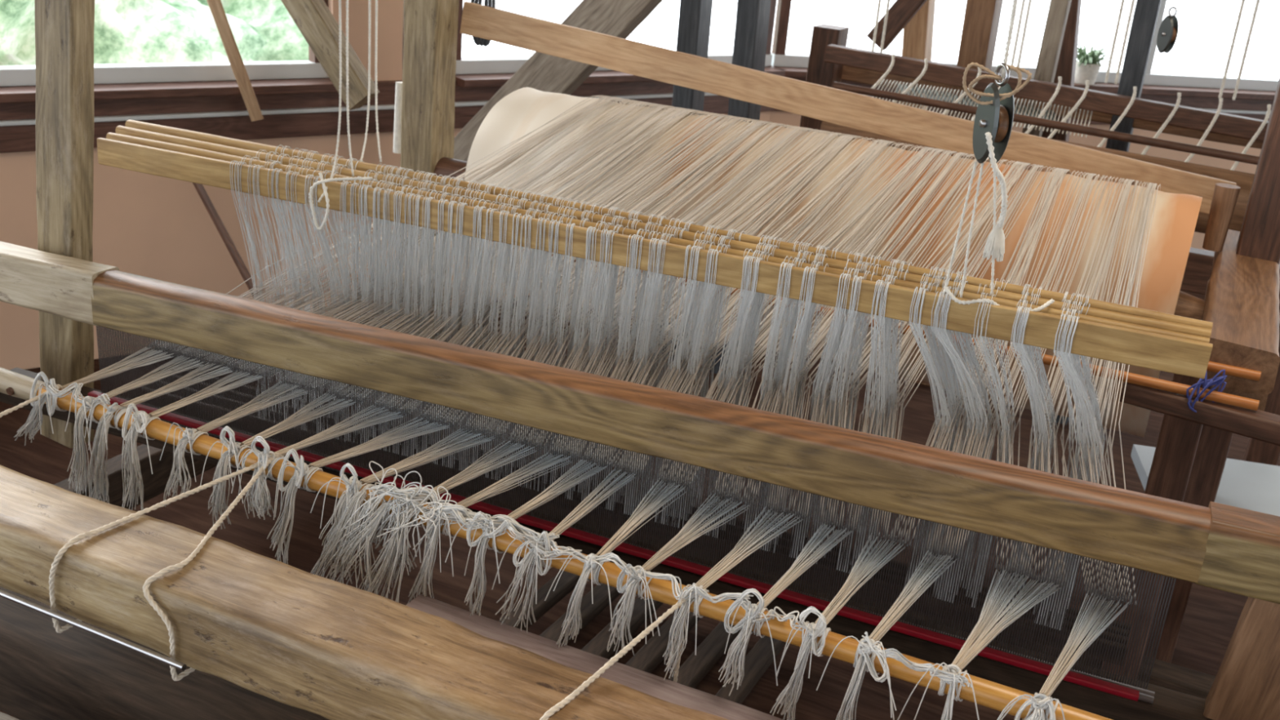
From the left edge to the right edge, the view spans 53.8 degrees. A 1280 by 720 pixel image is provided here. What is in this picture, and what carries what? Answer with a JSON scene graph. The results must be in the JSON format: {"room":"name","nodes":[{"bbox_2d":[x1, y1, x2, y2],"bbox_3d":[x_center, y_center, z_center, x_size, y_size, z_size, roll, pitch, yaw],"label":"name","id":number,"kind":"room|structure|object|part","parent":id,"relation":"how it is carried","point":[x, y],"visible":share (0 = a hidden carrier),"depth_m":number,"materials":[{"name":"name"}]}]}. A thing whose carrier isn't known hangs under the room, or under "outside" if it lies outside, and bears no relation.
{"room":"weaving workshop","nodes":[
{"label":"weaving workshop","id":0,"kind":"room"},
{"bbox_2d":[327,0,403,80],"bbox_3d":[-0.921,-1.770,4.594,0.500,1.840,0.160,-11,26,-35],"label":"pier","id":1,"kind":"object","parent":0,"point":[390,12],"visible":0.18,"depth_m":4.69,"materials":[{"name":"pink paint"}]},
{"bbox_2d":[0,80,773,370],"bbox_3d":[-2.372,-0.380,4.026,7.330,0.950,0.190,-11,26,-35],"label":"wall","id":2,"kind":"structure","parent":0,"point":[148,225],"depth_m":4.48,"materials":[{"name":"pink paint"}]},
{"bbox_2d":[0,0,328,86],"bbox_3d":[-2.992,-1.454,3.034,4.720,1.640,0.070,-11,26,-35],"label":"window","id":3,"kind":"structure","parent":2,"relation":"in","point":[104,73],"depth_m":4.35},
{"bbox_3d":[-1.128,-1.814,4.385,0.050,1.640,0.060,-11,26,-35],"label":"mullion","id":4,"kind":"part","parent":3,"relation":"part of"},
{"bbox_2d":[0,77,337,102],"bbox_3d":[-3.034,-0.664,3.304,4.720,0.030,0.230,-11,26,-35],"label":"sill","id":5,"kind":"structure","parent":2,"relation":"on","point":[20,94],"depth_m":4.28,"materials":[{"name":"brown wood"}]},
{"bbox_2d":[207,0,263,121],"bbox_3d":[-1.386,-1.054,4.279,0.196,0.493,0.027,-5,23,-25],"label":"wooden stick","id":6,"kind":"object","parent":5,"relation":"on","point":[216,7],"visible":1,"depth_m":4.29,"materials":[{"name":"brown wood"}]},
{"bbox_2d":[0,92,717,126],"bbox_3d":[-2.282,-0.702,3.816,7.330,0.015,0.030,-11,26,-35],"label":"sill lip","id":7,"kind":"object","parent":2,"relation":"attached to","point":[284,111],"visible":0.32,"depth_m":4.45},
{"bbox_2d":[456,66,785,87],"bbox_3d":[-0.063,-1.238,5.458,1.710,0.030,0.230,-11,26,-35],"label":"sill","id":8,"kind":"structure","parent":2,"relation":"on","point":[482,80],"depth_m":5.22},
{"bbox_2d":[456,0,791,74],"bbox_3d":[0.021,-2.032,5.207,1.799,1.640,0.090,-11,26,-35],"label":"window","id":9,"kind":"structure","parent":2,"relation":"in","point":[472,65],"depth_m":5.39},
{"bbox_3d":[-0.680,-1.901,4.710,0.050,1.640,0.060,-11,26,-35],"label":"mullion","id":10,"kind":"part","parent":9,"relation":"part of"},
{"bbox_3d":[0.639,-2.156,5.667,0.050,1.640,0.060,-11,26,-35],"label":"mullion","id":11,"kind":"part","parent":9,"relation":"part of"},
{"bbox_3d":[0.717,-2.163,5.703,0.050,1.640,0.060,0,22,-14],"label":"mullion","id":12,"kind":"part","parent":9,"relation":"part of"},
{"bbox_2d":[0,290,1279,719],"bbox_3d":[1.505,0.643,3.554,11.660,0.001,12.990,14,23,22],"label":"floor","id":13,"kind":"structure","parent":0,"point":[1211,617],"depth_m":3.43,"materials":[{"name":"brown wood"}]},
{"bbox_2d":[191,182,263,301],"bbox_3d":[-1.153,-0.121,3.934,0.021,0.750,1.056,-15,28,-41],"label":"leaning stick","id":14,"kind":"object","parent":13,"relation":"on","point":[230,246],"visible":0.34,"depth_m":4.04,"materials":[{"name":"red wood"}]},
{"bbox_2d":[402,0,404,62],"bbox_3d":[-0.689,-1.412,4.009,0.082,3.150,0.102,14,23,22],"label":"timber post","id":15,"kind":"object","parent":13,"relation":"on","point":[403,0],"visible":0.04,"depth_m":4.11,"materials":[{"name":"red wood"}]},
{"bbox_2d":[0,0,1279,719],"bbox_3d":[0.048,-0.665,2.231,2.943,3.152,2.395,14,23,22],"label":"loom","id":16,"kind":"object","parent":13,"relation":"on","point":[794,241],"depth_m":2.04,"materials":[{"name":"brown wood"}]},
{"bbox_3d":[-1.139,0.026,2.195,0.280,0.048,0.048,14,23,22],"label":"apron rod","id":17,"kind":"part","parent":16,"relation":"part of","materials":[{"name":"brown wood"}]},
{"bbox_3d":[-1.191,-0.170,2.247,0.602,0.096,0.072,12,22,18],"label":"beater rail","id":18,"kind":"part","parent":16,"relation":"part of","materials":[{"name":"brown wood"}]},
{"bbox_2d":[0,589,186,671],"bbox_3d":[-1.015,0.287,1.790,0.960,0.009,0.009,14,23,22],"label":"rod","id":19,"kind":"object","parent":16,"relation":"attached to","point":[171,662],"visible":1,"depth_m":1.66,"materials":[{"name":"silver metal"}]},
{"bbox_3d":[-1.261,0.292,3.153,0.072,0.122,2.150,14,23,22],"label":"sill","id":20,"kind":"part","parent":16,"relation":"part of","materials":[{"name":"brown wood"}]},
{"bbox_2d":[281,0,379,110],"bbox_3d":[-1.097,-1.164,4.133,0.538,0.629,0.072,13,22,20],"label":"brace","id":21,"kind":"object","parent":16,"relation":"attached to","point":[313,19],"visible":0.84,"depth_m":4.12,"materials":[{"name":"brown wood"}]},
{"bbox_2d":[0,384,699,719],"bbox_3d":[-0.543,0.417,1.833,1.183,0.426,0.380,14,23,22],"label":"rope","id":22,"kind":"object","parent":16,"relation":"attached to","point":[149,598],"visible":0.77,"depth_m":1.69,"materials":[{"name":"fabric"}]},
{"bbox_2d":[392,81,402,153],"bbox_3d":[-0.686,-0.694,3.610,0.040,0.200,0.040,14,23,22],"label":"white bobbin","id":23,"kind":"object","parent":16,"relation":"hanging from","point":[397,148],"visible":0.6,"depth_m":3.60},
{"bbox_3d":[-0.542,-1.133,3.317,0.110,3.150,0.115,15,23,22],"label":"post","id":24,"kind":"part","parent":16,"relation":"part of","materials":[{"name":"brown wood"}]},
{"bbox_2d":[471,0,495,46],"bbox_3d":[-0.429,-0.965,3.448,0.077,0.209,0.010,14,23,22],"label":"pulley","id":25,"kind":"object","parent":16,"relation":"attached to","point":[490,3],"visible":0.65,"depth_m":3.45,"materials":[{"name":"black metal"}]},
{"bbox_3d":[-0.210,0.254,1.810,2.120,0.032,0.032,14,23,22],"label":"apron rod","id":26,"kind":"part","parent":16,"relation":"part of","materials":[{"name":"brown wood"}]},
{"bbox_3d":[-0.094,0.063,1.891,1.761,0.092,0.069,12,22,18],"label":"beater rail","id":27,"kind":"part","parent":16,"relation":"part of","materials":[{"name":"brown wood"}]},
{"bbox_2d":[308,0,1054,311],"bbox_3d":[0.046,-0.575,1.992,1.325,0.949,0.218,14,23,22],"label":"cord","id":28,"kind":"object","parent":16,"relation":"attached to","point":[994,246],"visible":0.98,"depth_m":1.94,"materials":[{"name":"white fabric"}]},
{"bbox_2d":[972,62,1014,163],"bbox_3d":[0.523,-0.363,1.859,0.058,0.148,0.059,14,23,22],"label":"pulley","id":29,"kind":"object","parent":28,"relation":"hanging from","point":[997,117],"depth_m":1.85,"materials":[{"name":"metal"}]},
{"bbox_2d":[962,62,1031,105],"bbox_3d":[0.518,-0.401,1.836,0.097,0.061,0.024,11,22,15],"label":"cord","id":30,"kind":"object","parent":28,"relation":"attached to","point":[1017,69],"visible":1,"depth_m":1.83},
{"bbox_3d":[0.100,-0.151,2.481,2.060,0.019,0.019,14,23,21],"label":"lease rod","id":31,"kind":"part","parent":16,"relation":"part of","materials":[{"name":"brown wood"}]},
{"bbox_3d":[0.999,0.469,2.525,0.072,0.980,0.062,14,23,22],"label":"leg","id":32,"kind":"part","parent":16,"relation":"part of","materials":[{"name":"red wood"}]},
{"bbox_3d":[1.205,-0.097,2.755,0.070,0.100,0.100,14,23,22],"label":"axle knob","id":33,"kind":"part","parent":16,"relation":"part of","materials":[{"name":"brown wood"}]},
{"bbox_2d":[1186,368,1226,412],"bbox_3d":[0.953,0.055,2.126,0.058,0.082,0.041,14,23,22],"label":"tie","id":34,"kind":"object","parent":16,"relation":"on","point":[1206,383],"visible":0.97,"depth_m":2.12,"materials":[{"name":"blue fabric"}]},
{"bbox_3d":[1.403,-0.341,2.806,0.092,2.350,0.122,14,23,22],"label":"post","id":35,"kind":"part","parent":16,"relation":"part of","materials":[{"name":"red wood"}]},
{"bbox_3d":[0.156,-0.194,2.590,2.060,0.019,0.019,13,23,21],"label":"lease rod","id":36,"kind":"part","parent":16,"relation":"part of","materials":[{"name":"brown wood"}]},
{"bbox_3d":[1.307,-0.034,2.784,0.145,0.127,0.700,14,23,22],"label":"rail","id":37,"kind":"part","parent":16,"relation":"part of","materials":[{"name":"brown wood"}]},
{"bbox_3d":[1.255,-0.125,2.633,0.136,0.092,0.950,14,23,22],"label":"rail","id":38,"kind":"part","parent":16,"relation":"part of","materials":[{"name":"brown wood"}]},
{"bbox_3d":[0.913,0.275,1.563,0.403,0.094,0.069,12,22,18],"label":"beater rail","id":39,"kind":"part","parent":16,"relation":"part of","materials":[{"name":"brown wood"}]},
{"bbox_2d":[653,0,712,361],"bbox_3d":[0.216,-1.488,4.408,0.082,3.150,0.122,13,22,22],"label":"timber post","id":40,"kind":"object","parent":13,"relation":"on","point":[695,15],"visible":0.18,"depth_m":4.49,"materials":[{"name":"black wood"}]},
{"bbox_2d":[707,0,770,374],"bbox_3d":[0.410,-1.440,4.327,0.082,3.151,0.132,12,22,22],"label":"timber post","id":41,"kind":"object","parent":13,"relation":"on","point":[752,18],"visible":0.24,"depth_m":4.40,"materials":[{"name":"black wood"}]},
{"bbox_2d":[767,0,1279,465],"bbox_3d":[1.458,-1.121,4.154,1.932,2.855,1.136,14,23,22],"label":"loom","id":42,"kind":"object","parent":13,"relation":"on","point":[1050,100],"visible":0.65,"depth_m":4.18,"materials":[{"name":"red wood"}]},
{"bbox_2d":[452,0,662,161],"bbox_3d":[-0.066,-1.184,4.185,1.398,1.515,0.106,14,23,22],"label":"brace","id":43,"kind":"object","parent":42,"relation":"attached to","point":[542,72],"visible":0.48,"depth_m":4.29,"materials":[{"name":"brown wood"}]},
{"bbox_3d":[0.640,-0.620,4.844,0.101,1.290,0.132,15,23,22],"label":"post","id":44,"kind":"part","parent":42,"relation":"part of","materials":[{"name":"red wood"}]},
{"bbox_3d":[1.217,-1.259,4.455,0.102,2.850,0.152,13,22,22],"label":"post","id":45,"kind":"part","parent":42,"relation":"part of","materials":[{"name":"brown wood"}]},
{"bbox_3d":[1.426,-1.141,4.332,0.062,2.751,0.082,15,23,21],"label":"post","id":46,"kind":"part","parent":42,"relation":"part of","materials":[{"name":"brown wood"}]},
{"bbox_3d":[1.319,-0.685,3.753,1.571,0.025,0.024,16,24,23],"label":"rod","id":47,"kind":"part","parent":42,"relation":"part of","materials":[{"name":"red wood"}]},
{"bbox_3d":[1.662,-1.063,4.183,0.072,2.750,0.102,14,23,22],"label":"post","id":48,"kind":"part","parent":42,"relation":"part of","materials":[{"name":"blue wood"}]},
{"bbox_2d":[1156,6,1178,53],"bbox_3d":[1.641,-1.025,3.914,0.040,0.142,0.057,-6,23,-26],"label":"pulley","id":49,"kind":"object","parent":42,"relation":"attached to","point":[1167,33],"visible":1,"depth_m":3.91,"materials":[{"name":"metal"}]},
{"bbox_3d":[2.128,-0.830,3.680,0.092,2.750,0.122,14,23,22],"label":"post","id":50,"kind":"part","parent":42,"relation":"part of","materials":[{"name":"red wood"}]},
{"bbox_2d":[1130,444,1279,515],"bbox_3d":[1.563,0.535,3.222,0.619,0.448,0.356,8,21,9],"label":"stool","id":51,"kind":"object","parent":13,"relation":"on","point":[1252,486],"visible":0.17,"depth_m":3.18,"materials":[{"name":"white"}]},
{"bbox_2d":[768,77,1274,251],"bbox_3d":[3.742,-0.974,6.929,6.500,0.950,0.190,0,22,-14],"label":"wall","id":52,"kind":"structure","parent":0,"point":[777,117],"depth_m":6.53,"materials":[{"name":"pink paint"}]},
{"bbox_2d":[771,65,1275,100],"bbox_3d":[3.643,-1.396,6.690,6.200,0.030,0.230,0,22,-14],"label":"sill","id":53,"kind":"structure","parent":52,"relation":"on","point":[790,72],"depth_m":6.37,"materials":[{"name":"brown wood"}]},
{"bbox_2d":[1074,41,1115,84],"bbox_3d":[2.218,-1.472,6.263,0.252,0.191,0.264,14,23,22],"label":"potted plant","id":54,"kind":"object","parent":53,"relation":"on","point":[1088,66],"visible":0.86,"depth_m":6.22,"materials":[{"name":"green plant"}]},
{"bbox_3d":[2.219,-1.428,6.276,0.130,0.100,0.130,14,23,22],"label":"pot","id":55,"kind":"part","parent":54,"relation":"part of","materials":[{"name":"white ceramic"}]},
{"bbox_2d":[770,0,1279,91],"bbox_3d":[3.700,-2.187,6.427,6.200,1.640,0.070,0,22,-14],"label":"window","id":56,"kind":"structure","parent":52,"relation":"in","point":[797,60],"depth_m":6.43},
{"bbox_3d":[2.631,-2.179,6.168,0.050,1.640,0.060,0,22,-14],"label":"mullion","id":57,"kind":"part","parent":56,"relation":"part of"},
{"bbox_2d":[855,93,1271,114],"bbox_3d":[3.795,-1.293,6.702,6.500,0.015,0.031,0,22,-14],"label":"sill lip","id":58,"kind":"object","parent":52,"relation":"attached to","point":[1234,111],"visible":0.16,"depth_m":6.52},
{"label":"outside","id":59,"kind":"structure","parent":0,"visible":0},
{"bbox_2d":[0,0,308,66],"bbox_3d":[-6.527,-4.550,12.121,9.914,9.017,14.044,8,21,8],"label":"trees","id":60,"kind":"object","parent":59,"point":[126,31],"visible":0.16,"depth_m":8.59,"materials":[{"name":"green plant"}]}
]}

